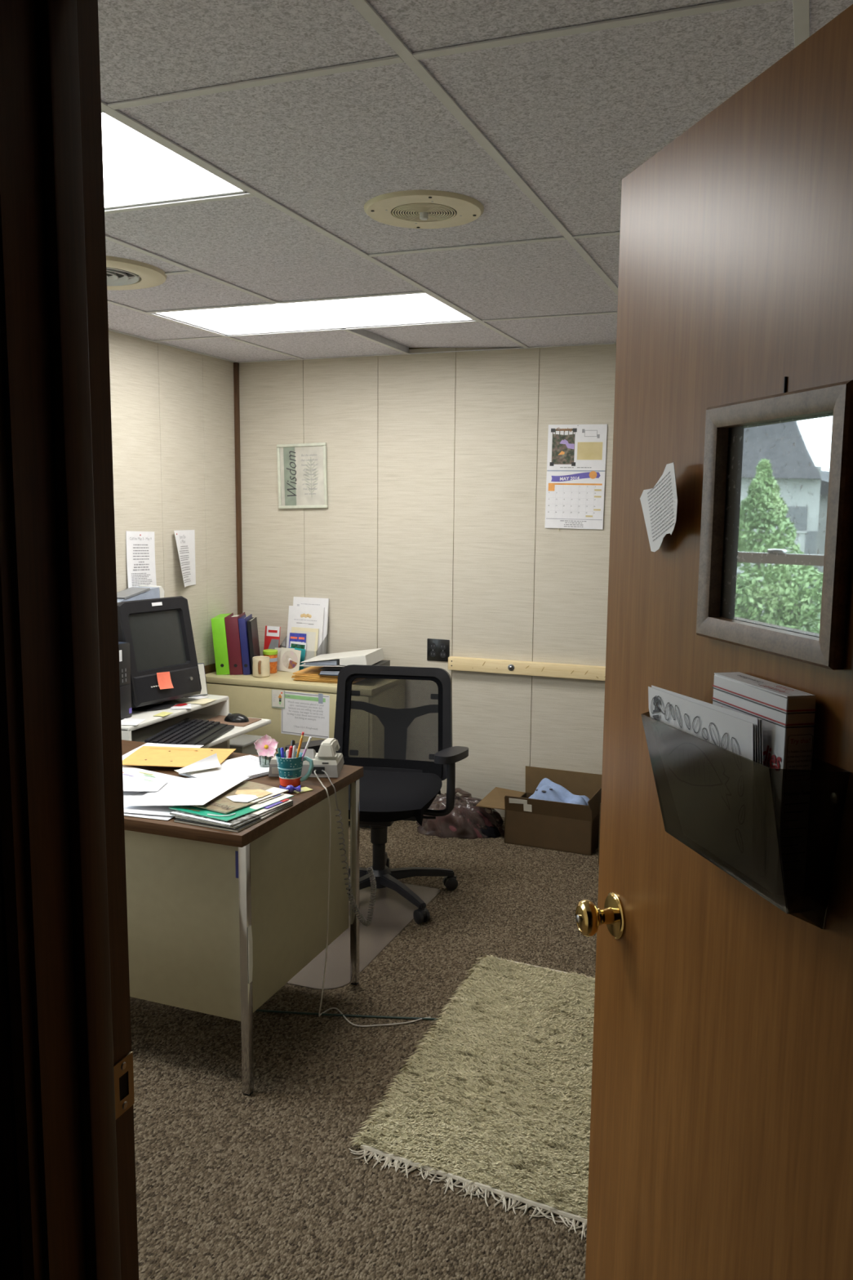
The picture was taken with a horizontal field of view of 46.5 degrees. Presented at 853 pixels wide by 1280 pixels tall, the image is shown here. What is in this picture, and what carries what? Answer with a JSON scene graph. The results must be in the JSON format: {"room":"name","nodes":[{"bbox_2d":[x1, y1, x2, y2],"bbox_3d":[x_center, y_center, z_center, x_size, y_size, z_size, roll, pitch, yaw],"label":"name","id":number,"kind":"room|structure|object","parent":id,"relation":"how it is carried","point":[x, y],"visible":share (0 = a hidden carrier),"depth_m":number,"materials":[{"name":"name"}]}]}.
{"room":"back office","nodes":[
{"label":"back office","id":0,"kind":"room"},
{"bbox_2d":[108,330,237,666],"bbox_3d":[-1.868,-0.177,3.660,0.130,2.550,4.183,3,8,21],"label":"wall","id":1,"kind":"structure","parent":0,"point":[172,409],"depth_m":4.99,"materials":[{"name":"paper"}]},
{"bbox_2d":[125,530,156,588],"bbox_3d":[-1.361,-0.376,4.744,0.013,0.292,0.226,3,8,21],"label":"notice","id":2,"kind":"object","parent":1,"relation":"attached to","point":[140,549],"visible":0.94,"depth_m":4.74,"materials":[{"name":"white paper"}]},
{"bbox_2d":[173,529,195,587],"bbox_3d":[-1.232,-0.416,5.056,0.053,0.285,0.219,1,8,1],"label":"notice","id":3,"kind":"object","parent":1,"relation":"attached to","point":[184,539],"visible":1,"depth_m":5.08,"materials":[{"name":"white paper"}]},
{"bbox_2d":[233,362,242,614],"bbox_3d":[-1.048,-0.335,5.566,0.020,2.374,0.028,3,8,21],"label":"trim","id":4,"kind":"structure","parent":1,"relation":"attached to","point":[236,365],"depth_m":5.49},
{"bbox_2d":[129,808,599,1279],"bbox_3d":[-0.128,1.379,1.986,4.700,0.060,6.650,3,8,21],"label":"floor","id":5,"kind":"structure","parent":0,"point":[267,1184],"depth_m":2.64,"materials":[{"name":"carpet"}]},
{"bbox_2d":[120,693,271,748],"bbox_3d":[-1.169,0.653,4.515,0.621,0.692,0.770,3,8,21],"label":"stand","id":6,"kind":"object","parent":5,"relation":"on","point":[152,725],"visible":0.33,"depth_m":4.52,"materials":[{"name":"white laminate"}]},
{"bbox_2d":[118,641,132,719],"bbox_3d":[-1.411,0.170,4.254,0.263,0.328,0.126,3,8,21],"label":"computer tower","id":7,"kind":"object","parent":6,"relation":"on","point":[123,647],"visible":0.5,"depth_m":4.23,"materials":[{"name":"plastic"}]},
{"bbox_2d":[120,718,145,725],"bbox_3d":[-1.247,0.345,4.181,0.090,0.003,0.130,1,8,1],"label":"paper slip","id":8,"kind":"object","parent":6,"relation":"on","point":[134,722],"visible":0.88,"depth_m":4.19,"materials":[{"name":"paper"}]},
{"bbox_2d":[116,585,164,602],"bbox_3d":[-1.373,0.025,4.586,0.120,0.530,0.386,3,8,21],"label":"printer","id":9,"kind":"object","parent":6,"relation":"on","point":[141,592],"visible":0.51,"depth_m":4.58,"materials":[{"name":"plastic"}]},
{"bbox_2d":[116,595,201,711],"bbox_3d":[-1.267,0.053,4.530,0.282,0.489,0.410,5,9,32],"label":"monitor","id":10,"kind":"object","parent":6,"relation":"on","point":[158,632],"visible":0.94,"depth_m":4.47,"materials":[{"name":"grey plastic"}]},
{"bbox_2d":[156,671,173,689],"bbox_3d":[-1.173,0.181,4.450,0.031,0.077,0.079,6,9,35],"label":"sticky note","id":11,"kind":"object","parent":10,"relation":"attached to","point":[164,681],"visible":1,"depth_m":4.45,"materials":[{"name":"paper"}]},
{"bbox_2d":[120,693,228,730],"bbox_3d":[-1.271,0.314,4.505,0.390,0.020,0.760,3,8,21],"label":"shelf","id":12,"kind":"object","parent":6,"relation":"attached to","point":[150,719],"depth_m":4.39,"materials":[{"name":"white laminate"}]},
{"bbox_2d":[144,718,234,747],"bbox_3d":[-1.026,0.409,4.322,0.226,0.039,0.470,2,8,9],"label":"keyboard","id":13,"kind":"object","parent":6,"relation":"on","point":[187,731],"visible":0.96,"depth_m":4.31,"materials":[{"name":"black plastic"}]},
{"bbox_2d":[171,695,207,702],"bbox_3d":[-1.135,0.275,4.701,0.120,0.003,0.160,6,9,36],"label":"folded paper","id":14,"kind":"object","parent":6,"relation":"on","point":[184,699],"visible":0.62,"depth_m":4.68,"materials":[{"name":"paper"}]},
{"bbox_2d":[186,662,207,697],"bbox_3d":[-1.111,0.192,4.745,0.120,0.153,0.042,-6,10,-41],"label":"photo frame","id":15,"kind":"object","parent":14,"relation":"on","point":[201,665],"visible":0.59,"depth_m":4.77,"materials":[{"name":"white plastic"}]},
{"bbox_2d":[131,713,267,748],"bbox_3d":[-1.087,0.422,4.448,0.446,0.020,0.716,3,8,21],"label":"keyboard tray","id":16,"kind":"object","parent":6,"relation":"on","point":[140,735],"depth_m":4.53,"materials":[{"name":"white laminate"}]},
{"bbox_2d":[185,697,215,704],"bbox_3d":[-1.057,0.286,4.640,0.100,0.003,0.130,3,8,16],"label":"paper","id":17,"kind":"object","parent":6,"relation":"on","point":[201,701],"visible":1,"depth_m":4.63,"materials":[{"name":"paper"}]},
{"bbox_2d":[207,715,261,726],"bbox_3d":[-0.921,0.381,4.675,0.230,0.004,0.170,3,8,19],"label":"mat","id":18,"kind":"object","parent":6,"relation":"on","point":[220,718],"visible":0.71,"depth_m":4.66,"materials":[{"name":"fabric"}]},
{"bbox_2d":[223,713,248,722],"bbox_3d":[-0.893,0.362,4.661,0.124,0.036,0.072,3,8,15],"label":"computer mouse","id":19,"kind":"object","parent":18,"relation":"on","point":[230,717],"visible":1,"depth_m":4.64,"materials":[{"name":"grey plastic"}]},
{"bbox_2d":[121,739,363,1096],"bbox_3d":[-1.060,0.793,3.268,1.531,0.745,0.760,3,8,21],"label":"office desk","id":20,"kind":"object","parent":5,"relation":"on","point":[219,921],"visible":0.52,"depth_m":2.78,"materials":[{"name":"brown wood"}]},
{"bbox_2d":[124,812,174,820],"bbox_3d":[-0.808,0.473,2.853,0.279,0.004,0.216,3,8,17],"label":"paper sheet","id":21,"kind":"object","parent":20,"relation":"on","point":[142,815],"visible":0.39,"depth_m":2.74,"materials":[{"name":"paper"}]},
{"bbox_2d":[123,791,175,816],"bbox_3d":[-0.789,0.468,2.861,0.279,0.004,0.216,2,8,13],"label":"paper sheet","id":22,"kind":"object","parent":21,"relation":"on","point":[148,810],"visible":0.36,"depth_m":2.80,"materials":[{"name":"paper"}]},
{"bbox_2d":[124,777,248,805],"bbox_3d":[-0.696,0.442,2.908,0.250,0.027,0.300,3,8,15],"label":"paper sheet","id":23,"kind":"object","parent":22,"relation":"on","point":[184,791],"visible":1,"depth_m":2.89,"materials":[{"name":"paper"}]},
{"bbox_2d":[122,780,168,791],"bbox_3d":[-0.881,0.438,2.980,0.180,0.003,0.110,1,8,1],"label":"paper sheet","id":24,"kind":"object","parent":23,"relation":"on","point":[136,786],"visible":0.65,"depth_m":2.98,"materials":[{"name":"paper"}]},
{"bbox_2d":[122,765,182,795],"bbox_3d":[-0.930,0.433,3.090,0.279,0.005,0.216,5,9,31],"label":"page","id":25,"kind":"object","parent":20,"relation":"on","point":[129,773],"visible":0.45,"depth_m":3.12,"materials":[{"name":"white paper"}]},
{"bbox_2d":[122,742,203,759],"bbox_3d":[-0.927,0.393,3.441,0.216,0.004,0.279,2,8,9],"label":"paper sheet","id":26,"kind":"object","parent":20,"relation":"on","point":[126,755],"visible":0.23,"depth_m":3.55,"materials":[{"name":"paper"}]},
{"bbox_2d":[173,803,293,832],"bbox_3d":[-0.537,0.482,2.786,0.210,0.007,0.275,4,8,24],"label":"magazine","id":27,"kind":"object","parent":20,"relation":"on","point":[177,820],"visible":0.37,"depth_m":2.68,"materials":[{"name":"white paper"}]},
{"bbox_2d":[174,801,293,829],"bbox_3d":[-0.537,0.475,2.793,0.205,0.006,0.270,4,9,27],"label":"magazine","id":28,"kind":"object","parent":27,"relation":"on","point":[240,824],"visible":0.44,"depth_m":2.70,"materials":[{"name":"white paper"}]},
{"bbox_2d":[169,798,293,826],"bbox_3d":[-0.546,0.469,2.796,0.215,0.007,0.275,5,9,29],"label":"magazine","id":29,"kind":"object","parent":28,"relation":"on","point":[237,820],"visible":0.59,"depth_m":2.71,"materials":[{"name":"white paper"}]},
{"bbox_2d":[168,793,293,822],"bbox_3d":[-0.552,0.459,2.829,0.215,0.007,0.285,5,9,31],"label":"folder","id":30,"kind":"object","parent":29,"relation":"on","point":[188,809],"visible":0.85,"depth_m":2.75,"materials":[{"name":"green paper"}]},
{"bbox_2d":[173,780,288,813],"bbox_3d":[-0.560,0.449,2.867,0.200,0.007,0.265,5,9,32],"label":"magazine","id":31,"kind":"object","parent":30,"relation":"on","point":[245,793],"visible":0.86,"depth_m":2.85,"materials":[{"name":"white paper"}]},
{"bbox_2d":[226,794,257,802],"bbox_3d":[-0.528,0.450,2.835,0.088,0.001,0.080,5,9,32],"label":"print","id":32,"kind":"object","parent":31,"relation":"on","point":[229,797],"depth_m":2.83,"materials":[{"name":"paper"}]},
{"bbox_2d":[235,789,271,797],"bbox_3d":[-0.509,0.444,2.884,0.108,0.001,0.085,5,9,32],"label":"print","id":33,"kind":"object","parent":31,"relation":"on","point":[238,793],"depth_m":2.88},
{"bbox_2d":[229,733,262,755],"bbox_3d":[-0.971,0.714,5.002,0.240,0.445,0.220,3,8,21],"label":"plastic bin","id":34,"kind":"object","parent":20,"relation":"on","point":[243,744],"visible":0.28,"depth_m":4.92,"materials":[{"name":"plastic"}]},
{"bbox_2d":[279,785,301,792],"bbox_3d":[-0.410,0.448,2.986,0.063,0.024,0.024,0,8,-4],"label":"candy","id":35,"kind":"object","parent":20,"relation":"on","point":[291,788],"visible":0.83,"depth_m":2.98,"materials":[{"name":"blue plastic"}]},
{"bbox_2d":[275,751,313,786],"bbox_3d":[-0.413,0.401,3.078,0.109,0.094,0.089,-3,8,-24],"label":"mug","id":36,"kind":"object","parent":20,"relation":"on","point":[290,770],"visible":0.96,"depth_m":3.05,"materials":[{"name":"teal ceramic"}]},
{"bbox_2d":[268,737,344,777],"bbox_3d":[-0.390,0.371,3.244,0.222,0.106,0.191,1,8,1],"label":"telephone","id":37,"kind":"object","parent":20,"relation":"on","point":[326,759],"visible":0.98,"depth_m":3.16,"materials":[{"name":"grey plastic"}]},
{"bbox_2d":[321,769,376,925],"bbox_3d":[-0.230,0.685,3.198,0.210,0.555,0.111,-4,9,-33],"label":"coiled cord","id":38,"kind":"object","parent":37,"relation":"attached to","point":[365,922],"visible":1,"depth_m":3.24,"materials":[{"name":"plastic"}]},
{"bbox_2d":[314,769,431,1026],"bbox_3d":[-0.195,0.812,3.072,0.395,0.776,0.163,3,8,18],"label":"cable","id":39,"kind":"object","parent":20,"relation":"hanging from","point":[323,786],"visible":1,"depth_m":3.08,"materials":[{"name":"plastic"}]},
{"bbox_3d":[-0.622,0.426,3.221,0.216,0.002,0.279,7,10,42],"label":"paper sheet","id":40,"kind":"object","parent":20,"relation":"on","visible":0},
{"bbox_2d":[178,773,268,780],"bbox_3d":[-0.622,0.425,3.214,0.216,0.002,0.279,7,10,40],"label":"paper sheet","id":41,"kind":"object","parent":40,"relation":"on","point":[179,773],"visible":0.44,"depth_m":3.15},
{"bbox_3d":[-0.625,0.423,3.221,0.216,0.002,0.279,7,10,42],"label":"paper sheet","id":42,"kind":"object","parent":41,"relation":"on","visible":0},
{"bbox_2d":[182,773,268,778],"bbox_3d":[-0.623,0.422,3.214,0.216,0.002,0.279,8,10,43],"label":"paper sheet","id":43,"kind":"object","parent":42,"relation":"on","point":[182,773],"visible":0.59,"depth_m":3.15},
{"bbox_3d":[-0.620,0.420,3.219,0.216,0.002,0.279,7,10,41],"label":"paper sheet","id":44,"kind":"object","parent":43,"relation":"on","visible":0},
{"bbox_2d":[182,755,255,777],"bbox_3d":[-0.627,0.418,3.215,0.216,0.002,0.279,7,10,40],"label":"paper sheet","id":45,"kind":"object","parent":44,"relation":"on","point":[188,774],"visible":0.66,"depth_m":3.14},
{"bbox_2d":[186,755,269,777],"bbox_3d":[-0.620,0.416,3.219,0.216,0.002,0.279,8,10,43],"label":"paper sheet","id":46,"kind":"object","parent":45,"relation":"on","point":[246,766],"visible":0.58,"depth_m":3.21,"materials":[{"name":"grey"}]},
{"bbox_2d":[122,746,235,767],"bbox_3d":[-0.834,0.392,3.334,0.330,0.007,0.245,1,8,4],"label":"manila envelope","id":47,"kind":"object","parent":46,"relation":"on","point":[153,756],"visible":0.96,"depth_m":3.34,"materials":[{"name":"yellow paper"}]},
{"bbox_2d":[173,753,221,773],"bbox_3d":[-0.732,0.393,3.177,0.140,0.039,0.050,-5,9,-37],"label":"folded card","id":48,"kind":"object","parent":47,"relation":"on","point":[211,762],"visible":1,"depth_m":3.19,"materials":[{"name":"beige paper"}]},
{"bbox_2d":[253,734,278,764],"bbox_3d":[-0.524,0.356,3.159,0.073,0.128,0.154,-3,8,-27],"label":"flower","id":49,"kind":"object","parent":46,"relation":"on","point":[266,746],"visible":1,"depth_m":3.11,"materials":[{"name":"pink plant"}]},
{"bbox_2d":[204,671,404,828],"bbox_3d":[-0.658,0.544,5.276,0.996,0.715,0.446,3,8,21],"label":"filing cabinet","id":50,"kind":"object","parent":5,"relation":"on","point":[249,695],"visible":0.12,"depth_m":5.09,"materials":[{"name":"metal"}]},
{"bbox_2d":[210,613,231,675],"bbox_3d":[-1.087,0.020,5.341,0.093,0.305,0.241,0,8,-1],"label":"ring binder","id":51,"kind":"object","parent":50,"relation":"on","point":[218,624],"visible":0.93,"depth_m":5.22,"materials":[{"name":"plastic"}]},
{"bbox_2d":[224,612,244,675],"bbox_3d":[-1.017,0.016,5.342,0.092,0.312,0.241,0,8,-1],"label":"ring binder","id":52,"kind":"object","parent":50,"relation":"on","point":[233,637],"visible":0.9,"depth_m":5.22,"materials":[{"name":"red plastic"}]},
{"bbox_2d":[238,613,252,675],"bbox_3d":[-0.962,0.021,5.339,0.059,0.302,0.231,0,8,-1],"label":"ring binder","id":53,"kind":"object","parent":50,"relation":"on","point":[242,624],"visible":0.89,"depth_m":5.23,"materials":[{"name":"blue plastic"}]},
{"bbox_2d":[246,617,260,674],"bbox_3d":[-0.927,0.029,5.338,0.042,0.286,0.200,0,8,-1],"label":"ring binder","id":54,"kind":"object","parent":50,"relation":"on","point":[252,628],"visible":0.71,"depth_m":5.27,"materials":[{"name":"black plastic"}]},
{"bbox_2d":[252,656,270,677],"bbox_3d":[-0.861,0.141,5.194,0.091,0.101,0.108,-5,9,-35],"label":"mug","id":55,"kind":"object","parent":50,"relation":"on","point":[260,665],"visible":1,"depth_m":5.16,"materials":[{"name":"brown ceramic"}]},
{"bbox_2d":[262,648,277,673],"bbox_3d":[-0.837,0.114,5.321,0.080,0.122,0.080,3,8,21],"label":"tub","id":56,"kind":"object","parent":50,"relation":"on","point":[272,653],"visible":0.78,"depth_m":5.29,"materials":[{"name":"orange plastic"}]},
{"bbox_2d":[263,626,280,649],"bbox_3d":[-0.851,0.042,5.446,0.096,0.234,0.038,4,8,25],"label":"booklet","id":57,"kind":"object","parent":50,"relation":"on","point":[272,635],"visible":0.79,"depth_m":5.44,"materials":[{"name":"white paper"}]},
{"bbox_2d":[266,626,279,636],"bbox_3d":[-0.841,-0.048,5.440,0.083,0.055,0.001,4,0,25],"label":"print","id":58,"kind":"object","parent":57,"relation":"attached to","point":[268,628],"depth_m":5.44},
{"bbox_2d":[267,639,279,648],"bbox_3d":[-0.846,0.072,5.439,0.077,0.155,0.001,4,0,25],"label":"print","id":59,"kind":"object","parent":57,"relation":"attached to","point":[274,642],"depth_m":5.43},
{"bbox_2d":[271,688,284,708],"bbox_3d":[-0.754,0.300,5.047,0.076,0.094,0.003,3,8,21],"label":"card","id":60,"kind":"object","parent":50,"relation":"attached to","point":[277,695],"visible":1,"depth_m":5.04,"materials":[{"name":"white paper"}]},
{"bbox_2d":[279,647,301,672],"bbox_3d":[-0.736,0.110,5.348,0.135,0.135,0.013,4,8,25],"label":"disc sleeve","id":61,"kind":"object","parent":50,"relation":"on","point":[290,659],"visible":0.99,"depth_m":5.34,"materials":[{"name":"white paper"}]},
{"bbox_2d":[278,635,327,671],"bbox_3d":[-0.668,0.018,5.397,0.244,0.294,0.132,4,8,25],"label":"holder","id":62,"kind":"object","parent":50,"relation":"on","point":[322,650],"visible":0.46,"depth_m":5.37,"materials":[{"name":"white plastic"}]},
{"bbox_2d":[288,632,306,648],"bbox_3d":[-0.707,0.061,5.402,0.104,0.194,0.034,4,8,25],"label":"booklet","id":63,"kind":"object","parent":62,"relation":"in","point":[300,637],"visible":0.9,"depth_m":5.40,"materials":[{"name":"blue paper"}]},
{"bbox_2d":[289,640,306,669],"bbox_3d":[-0.703,0.086,5.387,0.109,0.152,0.025,4,8,25],"label":"photo card","id":64,"kind":"object","parent":62,"relation":"in","point":[292,644],"visible":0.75,"depth_m":5.38,"materials":[{"name":"white paper"}]},
{"bbox_2d":[291,626,319,668],"bbox_3d":[-0.668,0.046,5.392,0.172,0.222,0.037,4,8,25],"label":"card","id":65,"kind":"object","parent":62,"relation":"in","point":[312,634],"visible":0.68,"depth_m":5.38,"materials":[{"name":"beige paper"}]},
{"bbox_2d":[286,605,324,648],"bbox_3d":[-0.665,-0.018,5.417,0.222,0.328,0.054,4,8,25],"label":"stack","id":66,"kind":"object","parent":62,"relation":"in","point":[311,617],"visible":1,"depth_m":5.41,"materials":[{"name":"white paper"}]},
{"bbox_2d":[293,596,328,640],"bbox_3d":[-0.641,-0.047,5.427,0.222,0.368,0.055,4,8,25],"label":"stack","id":67,"kind":"object","parent":62,"relation":"in","point":[297,601],"visible":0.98,"depth_m":5.40,"materials":[{"name":"white paper"}]},
{"bbox_2d":[280,690,329,738],"bbox_3d":[-0.613,0.374,5.003,0.272,0.228,0.002,5,9,21],"label":"printed verse","id":68,"kind":"object","parent":50,"relation":"attached to","point":[307,713],"visible":1,"depth_m":5.00,"materials":[{"name":"white paper"}]},
{"bbox_2d":[293,677,367,684],"bbox_3d":[-0.489,0.197,5.159,0.330,0.006,0.250,3,8,17],"label":"envelope","id":69,"kind":"object","parent":50,"relation":"on","point":[366,677],"visible":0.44,"depth_m":5.05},
{"bbox_2d":[294,678,355,683],"bbox_3d":[-0.485,0.192,5.152,0.330,0.006,0.250,2,8,14],"label":"envelope","id":70,"kind":"object","parent":69,"relation":"on","point":[295,678],"visible":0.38,"depth_m":5.05,"materials":[{"name":"paper"}]},
{"bbox_2d":[291,676,337,680],"bbox_3d":[-0.497,0.185,5.149,0.330,0.006,0.250,3,8,19],"label":"envelope","id":71,"kind":"object","parent":70,"relation":"on","point":[291,677],"visible":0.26,"depth_m":5.04,"materials":[{"name":"paper"}]},
{"bbox_2d":[292,675,337,679],"bbox_3d":[-0.494,0.179,5.147,0.330,0.006,0.250,3,8,19],"label":"envelope","id":72,"kind":"object","parent":71,"relation":"on","point":[332,678],"visible":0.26,"depth_m":5.04,"materials":[{"name":"paper"}]},
{"bbox_2d":[294,674,337,678],"bbox_3d":[-0.484,0.172,5.150,0.330,0.006,0.250,2,8,14],"label":"envelope","id":73,"kind":"object","parent":72,"relation":"on","point":[295,674],"visible":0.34,"depth_m":5.05,"materials":[{"name":"paper"}]},
{"bbox_2d":[293,666,337,676],"bbox_3d":[-0.491,0.165,5.156,0.330,0.006,0.250,3,8,17],"label":"envelope","id":74,"kind":"object","parent":73,"relation":"on","point":[312,670],"visible":0.49,"depth_m":5.14,"materials":[{"name":"paper"}]},
{"bbox_2d":[318,660,390,675],"bbox_3d":[-0.370,0.142,5.110,0.290,0.048,0.294,3,8,15],"label":"ring binder","id":75,"kind":"object","parent":74,"relation":"on","point":[327,671],"visible":0.09,"depth_m":5.02,"materials":[{"name":"black plastic"}]},
{"bbox_2d":[298,648,384,666],"bbox_3d":[-0.436,0.088,5.131,0.366,0.072,0.282,3,8,15],"label":"ring binder","id":76,"kind":"object","parent":75,"relation":"on","point":[371,656],"visible":0.9,"depth_m":5.04,"materials":[{"name":"white plastic"}]},
{"bbox_2d":[255,1008,440,1020],"bbox_3d":[-0.360,1.186,3.161,0.826,0.006,0.030,1,8,7],"label":"cable","id":77,"kind":"object","parent":5,"relation":"on","point":[257,1010],"visible":0.58,"depth_m":3.14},
{"bbox_2d":[286,876,440,989],"bbox_3d":[-0.580,1.085,3.919,1.004,0.003,0.980,3,8,21],"label":"chair mat","id":78,"kind":"object","parent":5,"relation":"on","point":[392,912],"visible":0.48,"depth_m":3.71,"materials":[{"name":"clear plastic"}]},
{"bbox_2d":[284,664,468,924],"bbox_3d":[-0.200,0.603,4.067,0.733,0.919,0.671,2,8,10],"label":"office chair","id":79,"kind":"object","parent":78,"relation":"on","point":[393,786],"visible":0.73,"depth_m":4.25,"materials":[{"name":"black fabric"}]},
{"bbox_2d":[416,787,504,839],"bbox_3d":[0.174,0.850,4.992,0.461,0.197,0.355,3,8,21],"label":"plastic bag","id":80,"kind":"object","parent":5,"relation":"on","point":[466,820],"visible":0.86,"depth_m":4.90,"materials":[{"name":"brown plastic"}]},
{"bbox_2d":[349,954,595,1239],"bbox_3d":[0.396,1.229,2.829,0.937,0.028,1.272,3,8,21],"label":"shag rug","id":81,"kind":"object","parent":5,"relation":"on","point":[495,1099],"visible":0.6,"depth_m":2.69,"materials":[{"name":"beige fabric"}]},
{"bbox_2d":[475,765,602,855],"bbox_3d":[0.561,0.818,4.862,0.586,0.305,0.343,4,8,23],"label":"cardboard box","id":82,"kind":"object","parent":5,"relation":"on","point":[571,828],"visible":0.81,"depth_m":4.72,"materials":[{"name":"cardboard"}]},
{"bbox_2d":[528,777,590,805],"bbox_3d":[0.638,0.803,4.835,0.385,0.221,0.290,4,8,23],"label":"clothing","id":83,"kind":"object","parent":82,"relation":"in","point":[547,789],"visible":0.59,"depth_m":4.78,"materials":[{"name":"fabric"}]},
{"bbox_2d":[239,343,616,817],"bbox_3d":[0.994,-0.310,4.852,4.582,2.550,0.120,3,8,21],"label":"wall","id":84,"kind":"structure","parent":0,"point":[432,526],"depth_m":5.11,"materials":[{"name":"paper"}]},
{"bbox_2d":[276,442,328,508],"bbox_3d":[-0.670,-0.883,5.349,0.295,0.345,0.016,2,8,21],"label":"poster","id":85,"kind":"object","parent":84,"relation":"attached to","point":[302,469],"visible":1,"depth_m":5.35,"materials":[{"name":"white paper"}]},
{"bbox_2d":[303,457,318,496],"bbox_3d":[-0.619,-0.874,5.330,0.100,0.215,0.001,2,8,21],"label":"print","id":86,"kind":"object","parent":85,"relation":"attached to","point":[310,464],"depth_m":5.33},
{"bbox_2d":[426,638,449,662],"bbox_3d":[0.061,0.053,5.194,0.124,0.116,0.008,3,8,21],"label":"wall outlet","id":87,"kind":"object","parent":84,"relation":"attached to","point":[437,650],"visible":1,"depth_m":5.19,"materials":[{"name":"black plastic"}]},
{"bbox_2d":[448,656,605,680],"bbox_3d":[1.177,0.184,4.754,2.276,0.067,0.047,3,8,21],"label":"board","id":88,"kind":"object","parent":84,"relation":"attached to","point":[455,663],"visible":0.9,"depth_m":5.00,"materials":[{"name":"wood"}]},
{"bbox_2d":[544,424,607,531],"bbox_3d":[0.724,-0.785,4.823,0.288,0.515,0.011,4,8,21],"label":"wall calendar","id":89,"kind":"object","parent":84,"relation":"attached to","point":[577,453],"visible":1,"depth_m":4.82,"materials":[{"name":"white paper"}]},
{"bbox_2d":[551,428,575,464],"bbox_3d":[0.666,-0.941,4.827,0.112,0.170,0.001,4,8,21],"label":"photo","id":90,"kind":"object","parent":89,"relation":"attached to","point":[563,440],"depth_m":4.83},
{"bbox_2d":[555,431,573,439],"bbox_3d":[0.668,-0.993,4.819,0.092,0.045,0.001,4,8,21],"label":"print","id":91,"kind":"object","parent":89,"relation":"attached to","point":[559,435],"depth_m":4.82},
{"bbox_2d":[560,439,574,448],"bbox_3d":[0.682,-0.950,4.819,0.073,0.048,0.001,4,8,21],"label":"print","id":92,"kind":"object","parent":89,"relation":"attached to","point":[564,443],"depth_m":4.82},
{"bbox_2d":[551,471,600,481],"bbox_3d":[0.725,-0.792,4.821,0.242,0.048,0.001,4,8,21],"label":"print","id":93,"kind":"object","parent":89,"relation":"on","point":[555,476],"depth_m":4.82},
{"bbox_2d":[582,429,599,438],"bbox_3d":[0.791,-0.992,4.772,0.086,0.044,0.001,4,8,21],"label":"print","id":94,"kind":"object","parent":89,"relation":"on","point":[586,433],"depth_m":4.77,"materials":[{"name":"grey"}]},
{"bbox_2d":[97,0,852,363],"bbox_3d":[0.256,-1.244,2.790,4.592,0.187,4.243,3,8,21],"label":"ceiling","id":95,"kind":"structure","parent":0,"point":[538,113],"depth_m":2.09,"materials":[{"name":"tile"}]},
{"bbox_2d":[106,255,166,290],"bbox_3d":[-1.116,-1.230,3.336,0.472,0.020,0.472,3,8,21],"label":"ceiling vent","id":96,"kind":"object","parent":95,"relation":"in","point":[151,276],"visible":0.27,"depth_m":3.32,"materials":[{"name":"beige plastic"}]},
{"bbox_2d":[101,111,248,209],"bbox_3d":[-1.102,-1.160,2.434,1.206,0.082,0.550,3,8,21],"label":"ceiling light","id":97,"kind":"object","parent":95,"relation":"attached to","point":[138,169],"visible":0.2,"depth_m":2.36,"materials":[{"name":"plastic"}]},
{"bbox_2d":[155,293,473,335],"bbox_3d":[-0.459,-1.374,4.083,1.206,0.082,0.574,3,8,21],"label":"ceiling light","id":98,"kind":"object","parent":95,"relation":"attached to","point":[423,308],"visible":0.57,"depth_m":4.09,"materials":[{"name":"plastic"}]},
{"bbox_2d":[364,190,484,228],"bbox_3d":[-0.007,-1.120,2.609,0.316,0.026,0.316,3,8,21],"label":"ceiling speaker","id":99,"kind":"object","parent":95,"relation":"attached to","point":[411,209],"visible":1,"depth_m":2.58,"materials":[{"name":"beige plastic"}]},
{"bbox_2d":[391,203,455,222],"bbox_3d":[-0.007,-1.123,2.609,0.167,0.002,0.167,3,8,21],"label":"grille","id":100,"kind":"object","parent":99,"relation":"attached to","point":[401,212],"depth_m":2.60,"materials":[{"name":"beige plastic"}]},
{"bbox_3d":[-0.516,0.192,0.983,4.342,2.550,0.120,3,8,21],"label":"wall","id":101,"kind":"structure","parent":0,"visible":0},
{"bbox_2d":[0,0,138,1279],"bbox_3d":[-0.345,0.418,0.946,0.081,2.115,0.156,3,8,21],"label":"trim","id":102,"kind":"structure","parent":101,"relation":"attached to","point":[68,1188],"depth_m":0.86,"materials":[{"name":"brown wood"}]},
{"bbox_2d":[575,4,852,1279],"bbox_3d":[0.362,0.445,1.073,0.168,2.020,0.773,-1,8,-13],"label":"door","id":103,"kind":"structure","parent":101,"relation":"in","point":[721,1145],"depth_m":1.07,"materials":[{"name":"brown wood"}]},
{"bbox_2d":[640,462,678,551],"bbox_3d":[0.279,-0.158,1.193,0.002,0.105,0.144,0,8,-5],"label":"note","id":104,"kind":"object","parent":103,"relation":"attached to","point":[659,503],"visible":1,"depth_m":1.18,"materials":[{"name":"white paper"}]},
{"bbox_2d":[640,711,850,928],"bbox_3d":[0.302,0.171,1.034,0.069,0.157,0.330,-1,8,-13],"label":"pocket","id":105,"kind":"object","parent":103,"relation":"attached to","point":[775,831],"visible":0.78,"depth_m":0.92,"materials":[{"name":"black plastic"}]},
{"bbox_2d":[648,684,763,764],"bbox_3d":[0.290,0.139,1.052,0.012,0.160,0.239,-1,8,-13],"label":"pages","id":106,"kind":"object","parent":105,"relation":"in","point":[740,734],"visible":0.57,"depth_m":1.02,"materials":[{"name":"white paper"}]},
{"bbox_2d":[711,671,816,769],"bbox_3d":[0.329,0.137,0.984,0.031,0.192,0.140,-1,8,-13],"label":"box","id":107,"kind":"object","parent":105,"relation":"in","point":[787,713],"visible":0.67,"depth_m":0.93,"materials":[{"name":"cardboard"}]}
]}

